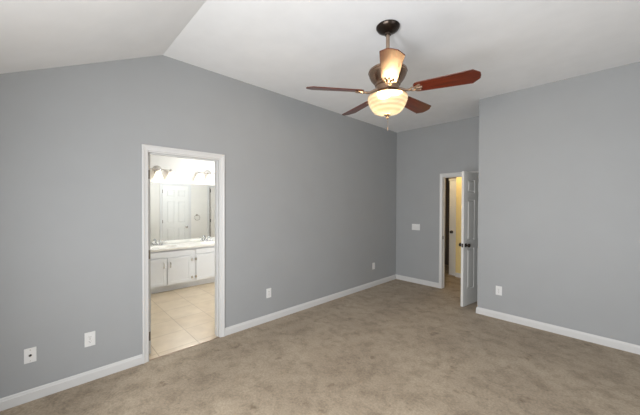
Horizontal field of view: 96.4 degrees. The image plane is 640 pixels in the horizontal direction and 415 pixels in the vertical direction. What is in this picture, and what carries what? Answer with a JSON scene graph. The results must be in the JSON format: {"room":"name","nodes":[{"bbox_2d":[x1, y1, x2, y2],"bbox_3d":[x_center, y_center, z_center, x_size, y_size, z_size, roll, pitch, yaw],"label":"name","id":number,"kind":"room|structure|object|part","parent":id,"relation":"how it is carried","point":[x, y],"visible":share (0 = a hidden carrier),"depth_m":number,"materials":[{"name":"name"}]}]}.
{"room":"empty bedroom","nodes":[
{"label":"empty bedroom","id":0,"kind":"room"},
{"bbox_2d":[150,154,214,245],"bbox_3d":[-2.733,0.239,5.708,4.800,2.440,0.100,0,1,-44],"label":"wall","id":1,"kind":"structure","parent":0,"point":[185,170],"depth_m":5.64,"materials":[{"name":"paint"}]},
{"bbox_2d":[150,166,175,178],"bbox_3d":[-2.978,-0.661,5.271,0.594,0.238,0.167,0,1,-44],"label":"vanity light","id":2,"kind":"object","parent":1,"relation":"attached to","point":[157,170],"visible":0.66,"depth_m":5.30,"materials":[{"name":"white glass"}]},
{"bbox_2d":[153,168,162,177],"bbox_3d":[-2.977,-0.632,5.271,0.164,0.180,0.164,0,1,-44],"label":"lampshade","id":3,"kind":"object","parent":2,"relation":"attached to","point":[157,171],"depth_m":5.25,"materials":[{"name":"white glass"}]},
{"bbox_2d":[166,169,175,178],"bbox_3d":[-2.823,-0.633,5.420,0.164,0.180,0.164,0,1,-44],"label":"lampshade","id":4,"kind":"object","parent":2,"relation":"attached to","point":[170,176],"depth_m":5.38,"materials":[{"name":"white glass"}]},
{"bbox_2d":[150,182,214,244],"bbox_3d":[-2.709,0.111,5.654,2.000,1.163,0.006,0,1,-44],"label":"wall mirror","id":5,"kind":"object","parent":1,"relation":"attached to","point":[179,213],"visible":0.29,"depth_m":5.63,"materials":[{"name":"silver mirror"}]},
{"bbox_2d":[194,170,214,180],"bbox_3d":[-2.299,-0.666,5.928,0.594,0.238,0.167,0,1,-44],"label":"vanity light","id":6,"kind":"object","parent":1,"relation":"attached to","point":[207,173],"visible":0.73,"depth_m":5.87,"materials":[{"name":"white glass"}]},
{"bbox_2d":[194,172,202,180],"bbox_3d":[-2.452,-0.636,5.778,0.164,0.180,0.164,0,1,-44],"label":"lampshade","id":7,"kind":"object","parent":6,"relation":"attached to","point":[198,177],"depth_m":5.75,"materials":[{"name":"white glass"}]},
{"bbox_2d":[205,172,212,180],"bbox_3d":[-2.298,-0.637,5.927,0.164,0.180,0.164,0,1,-44],"label":"lampshade","id":8,"kind":"object","parent":6,"relation":"attached to","point":[207,174],"depth_m":5.90,"materials":[{"name":"white glass"}]},
{"bbox_2d":[0,55,396,397],"bbox_3d":[-0.540,-0.019,3.943,6.002,3.014,0.120,0,1,-44],"label":"wall","id":9,"kind":"structure","parent":0,"point":[310,190],"depth_m":2.71,"materials":[{"name":"grey paint"}]},
{"bbox_2d":[24,347,36,363],"bbox_3d":[-2.246,1.148,2.217,0.069,0.114,0.016,0,1,-44],"label":"cable plate","id":10,"kind":"object","parent":9,"relation":"attached to","point":[30,354],"visible":1,"depth_m":2.22,"materials":[{"name":"white plastic"}]},
{"bbox_2d":[0,354,142,410],"bbox_3d":[-2.181,1.457,2.287,1.325,0.089,0.014,0,1,-44],"label":"baseboard","id":11,"kind":"structure","parent":9,"relation":"attached to","point":[35,393],"depth_m":2.36,"materials":[{"name":"white paint"}]},
{"bbox_2d":[84,331,94,346],"bbox_3d":[-1.988,1.138,2.472,0.074,0.122,0.009,0,1,-44],"label":"wall outlet","id":12,"kind":"object","parent":9,"relation":"attached to","point":[89,338],"visible":1,"depth_m":2.47,"materials":[{"name":"white plastic"}]},
{"bbox_2d":[148,154,150,353],"bbox_3d":[-1.951,0.472,3.151,0.167,2.020,0.699,0,1,-40],"label":"door","id":13,"kind":"structure","parent":9,"relation":"in","point":[148,154],"depth_m":2.90,"materials":[{"name":"white paint"}]},
{"bbox_2d":[142,144,224,363],"bbox_3d":[-1.451,0.468,3.070,0.747,2.053,0.120,0,1,-44],"label":"door frame","id":14,"kind":"structure","parent":9,"relation":"attached to","point":[217,161],"depth_m":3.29,"materials":[{"name":"white paint"}]},
{"bbox_2d":[266,288,270,297],"bbox_3d":[-0.669,1.120,3.746,0.074,0.122,0.009,0,1,-44],"label":"wall outlet","id":15,"kind":"object","parent":9,"relation":"attached to","point":[268,291],"visible":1,"depth_m":3.74,"materials":[{"name":"white plastic"}]},
{"bbox_2d":[225,274,395,335],"bbox_3d":[0.232,1.438,4.618,3.729,0.089,0.014,0,1,-44],"label":"baseboard","id":16,"kind":"structure","parent":9,"relation":"attached to","point":[263,319],"depth_m":4.08,"materials":[{"name":"white paint"}]},
{"bbox_2d":[0,0,639,131],"bbox_3d":[1.165,-1.149,2.082,6.122,0.898,5.140,0,1,-44],"label":"ceiling","id":17,"kind":"structure","parent":0,"point":[284,47],"depth_m":2.46,"materials":[{"name":"paint"}]},
{"bbox_2d":[306,19,480,130],"bbox_3d":[0.604,-1.070,2.417,1.250,0.868,1.306,0,1,-44],"label":"ceiling fan","id":18,"kind":"object","parent":17,"relation":"hanging from","point":[388,99],"visible":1,"depth_m":2.27,"materials":[{"name":"brown wood"}]},
{"bbox_3d":[0.121,-0.960,2.325,0.470,0.006,0.160,0,15,-7],"label":"blade","id":19,"kind":"part","parent":18,"relation":"part of","materials":[{"name":"brown wood"}]},
{"bbox_3d":[0.372,-0.965,2.784,0.160,0.006,0.470,-16,7,-24],"label":"blade","id":20,"kind":"part","parent":18,"relation":"part of","materials":[{"name":"brown wood"}]},
{"bbox_3d":[0.562,-0.848,2.383,0.328,0.148,0.328,0,1,-44],"label":"lamp shade","id":21,"kind":"part","parent":18,"relation":"part of","materials":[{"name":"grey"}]},
{"bbox_3d":[0.480,-0.954,1.945,0.160,0.006,0.470,15,3,10],"label":"blade","id":22,"kind":"part","parent":18,"relation":"part of","materials":[{"name":"brown wood"}]},
{"bbox_3d":[0.886,-0.962,2.687,0.470,0.006,0.160,0,-13,-43],"label":"blade","id":23,"kind":"part","parent":18,"relation":"part of","materials":[{"name":"brown wood"}]},
{"bbox_3d":[0.953,-0.955,2.168,0.470,0.006,0.160,1,-13,29],"label":"blade","id":24,"kind":"part","parent":18,"relation":"part of","materials":[{"name":"brown wood"}]},
{"bbox_2d":[0,264,639,414],"bbox_3d":[0.962,1.519,3.874,8.050,0.050,7.700,0,1,-44],"label":"floor","id":25,"kind":"structure","parent":0,"point":[396,346],"depth_m":2.70,"materials":[{"name":"beige carpet"}]},
{"bbox_2d":[151,246,214,293],"bbox_3d":[-2.502,1.100,5.448,2.000,0.725,0.609,0,1,-44],"label":"vanity cabinet","id":26,"kind":"object","parent":25,"relation":"on","point":[180,268],"visible":0.59,"depth_m":5.12,"materials":[{"name":"white paint"}]},
{"bbox_3d":[-2.797,1.112,4.801,0.406,0.465,0.024,0,1,-44],"label":"cabinet door","id":27,"kind":"part","parent":26,"relation":"part of","materials":[{"name":"white paint"}]},
{"bbox_3d":[-2.496,1.109,5.091,0.407,0.465,0.024,0,1,-44],"label":"cabinet door","id":28,"kind":"part","parent":26,"relation":"part of","materials":[{"name":"white paint"}]},
{"bbox_2d":[151,240,214,251],"bbox_3d":[-2.510,0.745,5.453,2.020,0.087,0.583,0,1,-44],"label":"countertop","id":29,"kind":"structure","parent":26,"relation":"on","point":[166,247],"depth_m":5.30,"materials":[{"name":"stone"}]},
{"bbox_2d":[152,240,165,245],"bbox_3d":[-2.967,0.649,5.263,0.175,0.107,0.174,0,1,1],"label":"faucet","id":30,"kind":"object","parent":29,"relation":"on","point":[159,244],"visible":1,"depth_m":5.25,"materials":[{"name":"silver metal"}]},
{"bbox_3d":[-2.149,1.107,5.427,0.400,0.465,0.024,0,1,-44],"label":"cabinet door","id":31,"kind":"part","parent":26,"relation":"part of","materials":[{"name":"white paint"}]},
{"bbox_2d":[149,337,218,360],"bbox_3d":[-1.415,1.492,3.042,0.711,0.006,0.016,0,1,-44],"label":"trim","id":32,"kind":"structure","parent":25,"relation":"on","point":[216,337],"depth_m":3.00,"materials":[{"name":"beige wood"}]},
{"bbox_2d":[396,116,478,282],"bbox_3d":[2.311,-0.024,5.224,0.120,3.014,2.000,0,1,-44],"label":"wall","id":33,"kind":"structure","parent":0,"point":[424,153],"depth_m":5.46,"materials":[{"name":"grey paint"}]},
{"bbox_2d":[412,224,419,229],"bbox_3d":[1.868,0.382,5.585,0.020,0.118,0.165,0,1,-44],"label":"light switch","id":34,"kind":"object","parent":33,"relation":"attached to","point":[414,226],"visible":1,"depth_m":5.58,"materials":[{"name":"white plastic"}]},
{"bbox_2d":[396,274,438,287],"bbox_3d":[1.877,1.432,5.589,0.014,0.089,0.903,0,1,-44],"label":"baseboard","id":35,"kind":"structure","parent":33,"relation":"attached to","point":[400,277],"depth_m":5.55,"materials":[{"name":"white paint"}]},
{"bbox_2d":[439,171,478,288],"bbox_3d":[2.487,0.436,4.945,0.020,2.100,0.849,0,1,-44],"label":"trim","id":36,"kind":"structure","parent":33,"relation":"attached to","point":[456,173],"depth_m":5.22,"materials":[{"name":"white paint"}]},
{"bbox_2d":[459,171,478,306],"bbox_3d":[2.420,0.470,4.476,0.749,2.020,0.167,0,1,-36],"label":"door","id":37,"kind":"structure","parent":33,"relation":"in","point":[470,180],"depth_m":4.35,"materials":[{"name":"white paint"}]},
{"bbox_2d":[445,178,449,264],"bbox_3d":[3.202,0.240,7.410,0.100,2.440,1.300,0,1,-44],"label":"wall","id":38,"kind":"structure","parent":0,"point":[447,197],"depth_m":7.29,"materials":[{"name":"brown paint"}]},
{"bbox_2d":[455,177,461,272],"bbox_3d":[3.380,0.262,5.643,0.100,2.440,1.310,0,1,-44],"label":"wall","id":39,"kind":"structure","parent":0,"point":[458,179],"depth_m":6.04,"materials":[{"name":"paint"}]},
{"bbox_2d":[477,61,639,345],"bbox_3d":[3.648,0.005,3.164,0.820,3.014,3.220,0,1,-44],"label":"wall","id":40,"kind":"structure","parent":0,"point":[559,187],"depth_m":3.36,"materials":[{"name":"grey paint"}]},
{"bbox_2d":[496,286,501,295],"bbox_3d":[2.411,1.121,3.857,0.009,0.122,0.074,0,1,-44],"label":"wall outlet","id":41,"kind":"object","parent":40,"relation":"attached to","point":[498,288],"visible":1,"depth_m":3.85,"materials":[{"name":"white plastic"}]},
{"bbox_2d":[476,307,639,354],"bbox_3d":[3.296,1.469,2.940,0.014,0.089,3.114,0,1,-44],"label":"baseboard","id":42,"kind":"structure","parent":40,"relation":"attached to","point":[608,342],"depth_m":3.37,"materials":[{"name":"white paint"}]},
{"bbox_3d":[3.254,0.250,6.564,1.000,2.440,0.190,0,1,-44],"label":"wall","id":43,"kind":"structure","parent":0,"visible":0},
{"bbox_2d":[449,180,455,274],"bbox_3d":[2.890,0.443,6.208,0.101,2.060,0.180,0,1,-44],"label":"door","id":44,"kind":"structure","parent":43,"relation":"in","point":[452,204],"depth_m":6.23,"materials":[{"name":"white paint"}]}
]}

